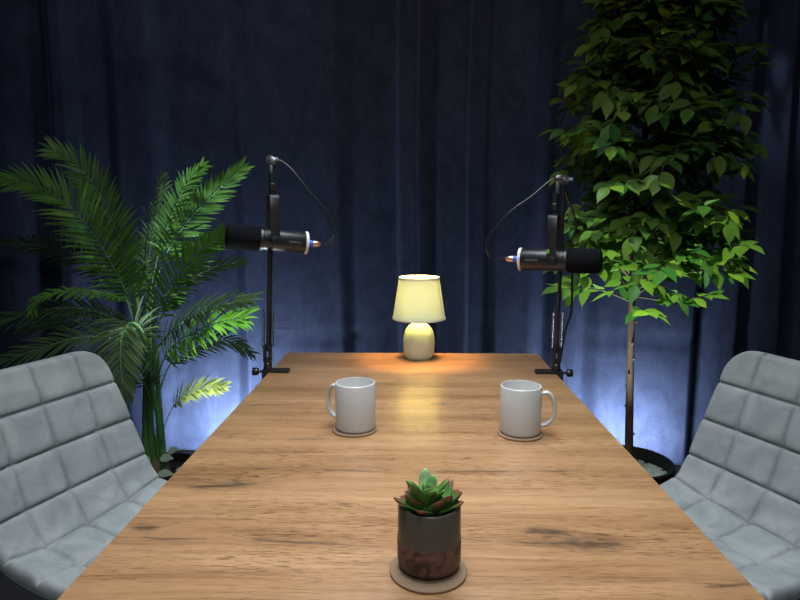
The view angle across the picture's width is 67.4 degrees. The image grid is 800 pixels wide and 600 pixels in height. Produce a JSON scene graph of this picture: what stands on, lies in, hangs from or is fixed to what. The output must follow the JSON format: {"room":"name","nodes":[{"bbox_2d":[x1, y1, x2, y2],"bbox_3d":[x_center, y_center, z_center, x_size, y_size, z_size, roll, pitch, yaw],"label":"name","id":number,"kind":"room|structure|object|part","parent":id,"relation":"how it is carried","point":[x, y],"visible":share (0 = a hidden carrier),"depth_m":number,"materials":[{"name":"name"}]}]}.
{"room":"studio","nodes":[
{"label":"studio","id":0,"kind":"room"},
{"bbox_2d":[0,450,799,599],"bbox_3d":[0.006,1.179,0.462,5.600,0.100,5.800,0,8,1],"label":"floor","id":1,"kind":"structure","parent":0,"point":[9,589],"depth_m":1.92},
{"bbox_2d":[0,351,166,599],"bbox_3d":[-0.587,0.581,1.309,0.580,0.863,0.412,3,8,20],"label":"velvet chair","id":2,"kind":"object","parent":1,"relation":"on","point":[75,470],"visible":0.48,"depth_m":1.33,"materials":[{"name":"grey fabric"}]},
{"bbox_2d":[0,135,263,480],"bbox_3d":[-1.156,0.142,2.290,1.395,1.464,0.887,0,8,1],"label":"potted palm","id":3,"kind":"object","parent":1,"relation":"on","point":[165,464],"visible":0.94,"depth_m":2.12,"materials":[{"name":"plant"}]},
{"bbox_3d":[-0.983,0.353,2.327,0.053,0.708,0.038,-4,9,-26],"label":"stem","id":4,"kind":"part","parent":3,"relation":"part of","materials":[{"name":"green plant"}]},
{"bbox_3d":[-0.964,0.407,2.325,0.063,0.603,0.072,0,8,1],"label":"stem","id":5,"kind":"part","parent":3,"relation":"part of","materials":[{"name":"green plant"}]},
{"bbox_3d":[-0.932,0.446,2.308,0.030,0.530,0.065,0,8,1],"label":"stem","id":6,"kind":"part","parent":3,"relation":"part of","materials":[{"name":"green plant"}]},
{"bbox_3d":[-0.936,0.436,2.321,0.075,0.546,0.024,7,11,43],"label":"stem","id":7,"kind":"part","parent":3,"relation":"part of","materials":[{"name":"green plant"}]},
{"bbox_3d":[-0.952,0.370,2.367,0.047,0.663,0.059,0,8,1],"label":"stem","id":8,"kind":"part","parent":3,"relation":"part of","materials":[{"name":"green plant"}]},
{"bbox_2d":[166,452,191,480],"bbox_3d":[-0.955,0.764,2.393,0.312,0.205,0.312,0,8,1],"label":"pot","id":9,"kind":"object","parent":3,"relation":"attached to","point":[180,458],"depth_m":2.51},
{"bbox_2d":[57,352,764,599],"bbox_3d":[0.021,0.656,1.159,0.808,0.750,1.682,0,8,1],"label":"table","id":10,"kind":"object","parent":1,"relation":"on","point":[274,504],"visible":0.98,"depth_m":0.90,"materials":[{"name":"brown wood"}]},
{"bbox_2d":[252,155,289,378],"bbox_3d":[-0.351,-0.042,1.676,0.131,0.710,0.047,0,8,1],"label":"boom stand","id":11,"kind":"object","parent":10,"relation":"attached to","point":[270,159],"visible":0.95,"depth_m":1.68,"materials":[{"name":"black metal"}]},
{"bbox_3d":[-0.403,0.202,1.699,0.028,0.022,0.022,0,8,1],"label":"knob","id":12,"kind":"part","parent":11,"relation":"part of","materials":[{"name":"black metal"}]},
{"bbox_2d":[225,173,309,253],"bbox_3d":[-0.364,-0.235,1.647,0.229,0.224,0.090,-2,8,-16],"label":"microphone","id":13,"kind":"object","parent":11,"relation":"attached to","point":[237,236],"visible":1,"depth_m":1.62,"materials":[{"name":"black plastic"}]},
{"bbox_3d":[-0.350,-0.317,1.640,0.019,0.060,0.019,0,8,1],"label":"mount stem","id":14,"kind":"part","parent":13,"relation":"part of","materials":[{"name":"black metal"}]},
{"bbox_3d":[-0.337,-0.161,1.626,0.025,0.025,0.015,-3,8,-21],"label":"pivot knob","id":15,"kind":"part","parent":13,"relation":"part of","materials":[{"name":"black plastic"}]},
{"bbox_2d":[275,159,334,246],"bbox_3d":[-0.262,-0.265,1.658,0.156,0.239,0.065,-2,8,-14],"label":"microphone cable","id":16,"kind":"object","parent":13,"relation":"attached to","point":[312,243],"visible":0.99,"depth_m":1.65,"materials":[{"name":"black plastic"}]},
{"bbox_3d":[-0.361,-0.120,1.671,0.047,0.530,0.011,-7,10,-43],"label":"arm","id":17,"kind":"part","parent":11,"relation":"part of","materials":[{"name":"black metal"}]},
{"bbox_2d":[332,425,376,437],"bbox_3d":[-0.093,0.265,1.233,0.091,0.004,0.091,0,8,1],"label":"coaster","id":18,"kind":"object","parent":10,"relation":"on","point":[335,431],"visible":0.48,"depth_m":1.20,"materials":[{"name":"brown wood"}]},
{"bbox_2d":[326,377,375,433],"bbox_3d":[-0.101,0.215,1.228,0.102,0.096,0.082,-1,8,-6],"label":"mug","id":19,"kind":"object","parent":18,"relation":"on","point":[355,402],"visible":1,"depth_m":1.20,"materials":[{"name":"white ceramic"}]},
{"bbox_3d":[-0.140,0.210,1.252,0.032,0.076,0.013,4,9,26],"label":"handle","id":20,"kind":"part","parent":19,"relation":"part of","materials":[{"name":"white ceramic"}]},
{"bbox_2d":[392,275,445,360],"bbox_3d":[0.059,0.055,1.858,0.165,0.254,0.165,0,8,1],"label":"table lamp","id":21,"kind":"object","parent":10,"relation":"on","point":[419,301],"visible":1,"depth_m":1.80,"materials":[{"name":"beige fabric"}]},
{"bbox_3d":[0.059,-0.006,1.850,0.162,0.123,0.162,0,8,1],"label":"lamp shade","id":22,"kind":"part","parent":21,"relation":"part of","materials":[{"name":"fabric"}]},
{"bbox_3d":[0.059,0.054,1.858,0.165,0.007,0.165,0,8,1],"label":"shade trim","id":23,"kind":"part","parent":21,"relation":"part of","materials":[{"name":"white fabric"}]},
{"bbox_3d":[0.059,-0.067,1.842,0.127,0.007,0.127,0,8,1],"label":"shade trim","id":24,"kind":"part","parent":21,"relation":"part of","materials":[{"name":"white fabric"}]},
{"bbox_2d":[390,556,466,594],"bbox_3d":[0.035,0.332,0.739,0.095,0.004,0.095,0,8,1],"label":"coaster","id":25,"kind":"object","parent":10,"relation":"on","point":[408,582],"visible":0.49,"depth_m":0.71,"materials":[{"name":"beige wood"}]},
{"bbox_2d":[393,468,463,579],"bbox_3d":[0.036,0.269,0.734,0.082,0.123,0.087,7,10,40],"label":"potted succulent","id":26,"kind":"object","parent":25,"relation":"on","point":[429,514],"visible":1,"depth_m":0.71,"materials":[{"name":"ceramic"}]},
{"bbox_2d":[397,500,460,579],"bbox_3d":[0.036,0.288,0.739,0.079,0.082,0.079,0,8,1],"label":"pot","id":27,"kind":"object","parent":26,"relation":"attached to","point":[429,533],"depth_m":0.71,"materials":[{"name":"ceramic"}]},
{"bbox_2d":[497,428,542,441],"bbox_3d":[0.242,0.268,1.210,0.091,0.004,0.091,0,8,1],"label":"coaster","id":28,"kind":"object","parent":10,"relation":"on","point":[538,437],"visible":0.45,"depth_m":1.18,"materials":[{"name":"brown wood"}]},
{"bbox_2d":[499,380,556,437],"bbox_3d":[0.252,0.217,1.210,0.102,0.096,0.082,-3,8,-21],"label":"mug","id":29,"kind":"object","parent":28,"relation":"on","point":[520,400],"visible":1,"depth_m":1.18,"materials":[{"name":"white ceramic"}]},
{"bbox_3d":[0.296,0.218,1.196,0.032,0.076,0.013,2,8,11],"label":"handle","id":30,"kind":"part","parent":29,"relation":"part of","materials":[{"name":"white ceramic"}]},
{"bbox_2d":[534,175,572,380],"bbox_3d":[0.431,-0.014,1.669,0.104,0.656,0.057,0,8,1],"label":"boom stand","id":31,"kind":"object","parent":10,"relation":"attached to","point":[563,180],"visible":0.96,"depth_m":1.67,"materials":[{"name":"black metal"}]},
{"bbox_2d":[517,193,602,273],"bbox_3d":[0.436,-0.183,1.637,0.229,0.216,0.090,2,8,18],"label":"microphone","id":32,"kind":"object","parent":31,"relation":"attached to","point":[552,258],"visible":1,"depth_m":1.61,"materials":[{"name":"black plastic"}]},
{"bbox_2d":[485,178,558,261],"bbox_3d":[0.331,-0.218,1.657,0.193,0.231,0.083,0,8,1],"label":"microphone cable","id":33,"kind":"object","parent":32,"relation":"attached to","point":[508,258],"visible":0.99,"depth_m":1.63,"materials":[{"name":"black plastic"}]},
{"bbox_3d":[0.407,-0.105,1.618,0.025,0.025,0.015,3,8,23],"label":"pivot knob","id":34,"kind":"part","parent":32,"relation":"part of","materials":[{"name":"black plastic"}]},
{"bbox_3d":[0.422,-0.261,1.632,0.019,0.060,0.019,0,8,1],"label":"mount stem","id":35,"kind":"part","parent":32,"relation":"part of","materials":[{"name":"black metal"}]},
{"bbox_3d":[0.445,-0.091,1.664,0.009,0.476,0.051,3,8,21],"label":"arm","id":36,"kind":"part","parent":31,"relation":"part of","materials":[{"name":"black metal"}]},
{"bbox_3d":[0.469,0.204,1.681,0.028,0.022,0.022,0,8,1],"label":"knob","id":37,"kind":"part","parent":31,"relation":"part of","materials":[{"name":"black metal"}]},
{"bbox_2d":[561,189,576,359],"bbox_3d":[0.471,-0.077,1.694,0.053,0.511,0.017,-4,9,-28],"label":"power cable","id":38,"kind":"object","parent":31,"relation":"hanging from","point":[567,196],"visible":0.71,"depth_m":1.70,"materials":[{"name":"rubber"}]},
{"bbox_2d":[536,0,778,484],"bbox_3d":[0.919,-0.388,2.223,0.774,2.532,0.807,5,9,31],"label":"potted ficus","id":39,"kind":"object","parent":1,"relation":"on","point":[684,85],"visible":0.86,"depth_m":2.08,"materials":[{"name":"green plant"}]},
{"bbox_2d":[622,445,675,484],"bbox_3d":[0.912,0.751,2.404,0.340,0.228,0.340,0,8,1],"label":"pot","id":40,"kind":"object","parent":39,"relation":"attached to","point":[657,465],"depth_m":2.43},
{"bbox_2d":[659,351,799,599],"bbox_3d":[0.671,0.580,1.310,0.578,0.863,0.412,-3,8,-20],"label":"velvet chair","id":41,"kind":"object","parent":1,"relation":"on","point":[738,482],"visible":0.48,"depth_m":1.38,"materials":[{"name":"grey fabric"}]},
{"bbox_3d":[0.006,-1.646,0.080,5.600,0.100,5.800,0,8,1],"label":"ceiling","id":42,"kind":"structure","parent":0,"visible":0},
{"bbox_3d":[0.057,-1.904,2.628,5.400,0.027,0.027,0,8,1],"label":"rail","id":43,"kind":"object","parent":42,"relation":"attached to","visible":0},
{"bbox_2d":[0,0,799,465],"bbox_3d":[0.059,-0.539,2.705,5.202,2.680,0.439,1,8,4],"label":"curtain","id":44,"kind":"object","parent":43,"relation":"hanging from","point":[415,125],"visible":0.52,"depth_m":2.82,"materials":[{"name":"blue fabric"}]}
]}

